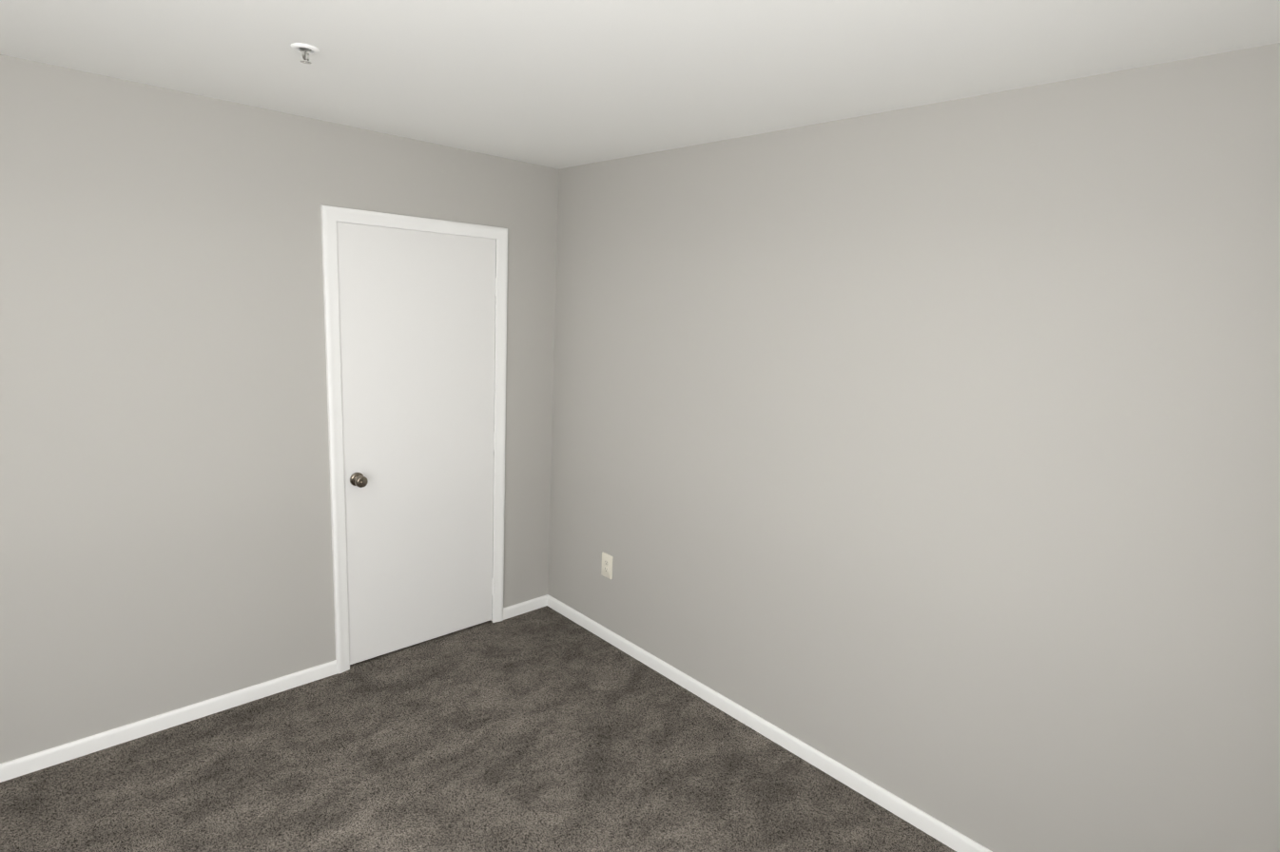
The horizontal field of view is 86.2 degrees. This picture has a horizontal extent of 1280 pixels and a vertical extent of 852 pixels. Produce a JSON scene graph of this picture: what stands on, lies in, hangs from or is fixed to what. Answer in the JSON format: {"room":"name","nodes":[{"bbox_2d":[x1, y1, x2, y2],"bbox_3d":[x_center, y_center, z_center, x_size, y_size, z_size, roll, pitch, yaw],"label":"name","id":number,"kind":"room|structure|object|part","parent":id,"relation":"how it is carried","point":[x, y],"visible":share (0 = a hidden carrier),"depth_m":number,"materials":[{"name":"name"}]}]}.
{"room":"empty bedroom","nodes":[
{"label":"empty bedroom","id":0,"kind":"room"},
{"bbox_2d":[0,54,559,763],"bbox_3d":[-1.876,0.004,2.596,3.940,2.440,0.120,-7,14,-43],"label":"wall","id":1,"kind":"structure","parent":0,"point":[165,535],"depth_m":2.61,"materials":[{"name":"grey paint"}]},
{"bbox_2d":[0,659,337,782],"bbox_3d":[-2.329,1.245,2.355,2.494,0.084,0.013,-7,14,-43],"label":"baseboard","id":2,"kind":"structure","parent":1,"relation":"attached to","point":[47,758],"depth_m":2.72,"materials":[{"name":"white paint"}]},
{"bbox_2d":[320,204,507,673],"bbox_3d":[-1.052,0.090,3.330,0.894,2.127,0.054,-7,14,-43],"label":"door frame","id":3,"kind":"structure","parent":1,"relation":"attached to","point":[331,217],"depth_m":3.13,"materials":[{"name":"white paint"}]},
{"bbox_3d":[-1.060,0.099,3.340,0.784,2.039,0.032,-7,14,-43],"label":"door jamb gap shadow","id":4,"kind":"part","parent":3,"relation":"part of","materials":[{"name":"white paint"}]},
{"bbox_2d":[336,221,498,664],"bbox_3d":[-1.034,0.106,3.319,0.785,2.035,0.103,-7,14,-43],"label":"door","id":5,"kind":"structure","parent":1,"relation":"in","point":[417,323],"depth_m":3.29,"materials":[{"name":"white paint"}]},
{"bbox_3d":[-1.270,0.249,3.101,0.064,0.064,0.068,-7,14,-43],"label":"knob","id":6,"kind":"part","parent":5,"relation":"part of","materials":[{"name":"silver metal"}]},
{"bbox_3d":[-0.771,0.088,3.602,0.014,1.708,0.045,-7,14,-43],"label":"door hinges","id":7,"kind":"part","parent":5,"relation":"part of","materials":[{"name":"white paint"}]},
{"bbox_2d":[503,595,544,620],"bbox_3d":[-0.666,1.045,3.898,0.272,0.084,0.013,-7,14,-43],"label":"baseboard","id":8,"kind":"structure","parent":1,"relation":"attached to","point":[533,604],"depth_m":3.89,"materials":[{"name":"white paint"}]},
{"bbox_2d":[0,605,956,851],"bbox_3d":[-0.994,1.478,1.837,3.940,0.100,4.247,-7,14,-43],"label":"floor","id":9,"kind":"structure","parent":0,"point":[546,729],"depth_m":2.56,"materials":[{"name":"carpet"}]},
{"bbox_2d":[0,0,1279,169],"bbox_3d":[-0.640,-0.962,1.139,3.940,0.100,3.567,-7,14,-43],"label":"ceiling","id":10,"kind":"structure","parent":0,"point":[558,84],"depth_m":1.89,"materials":[{"name":"white paint"}]},
{"bbox_2d":[290,42,319,63],"bbox_3d":[-0.951,-1.054,1.945,0.075,0.038,0.075,-7,14,-43],"label":"sprinkler","id":11,"kind":"object","parent":10,"relation":"attached to","point":[304,49],"visible":1,"depth_m":1.93,"materials":[{"name":"white paint"}]},
{"bbox_2d":[547,42,1279,851],"bbox_3d":[0.693,0.118,2.661,0.120,2.440,3.327,-7,14,-43],"label":"wall","id":12,"kind":"structure","parent":0,"point":[924,457],"depth_m":2.19,"materials":[{"name":"grey paint"}]},
{"bbox_2d":[601,552,612,579],"bbox_3d":[-0.174,0.732,3.581,0.007,0.127,0.082,-7,14,-43],"label":"electrical outlet plate","id":13,"kind":"object","parent":12,"relation":"attached to","point":[607,567],"visible":1,"depth_m":3.58,"materials":[{"name":"beige plastic"}]},
{"bbox_2d":[544,594,992,851],"bbox_3d":[0.578,1.299,2.841,0.013,0.084,3.300,-7,14,-43],"label":"baseboard","id":14,"kind":"structure","parent":12,"relation":"attached to","point":[931,825],"depth_m":2.80,"materials":[{"name":"white paint"}]}
]}

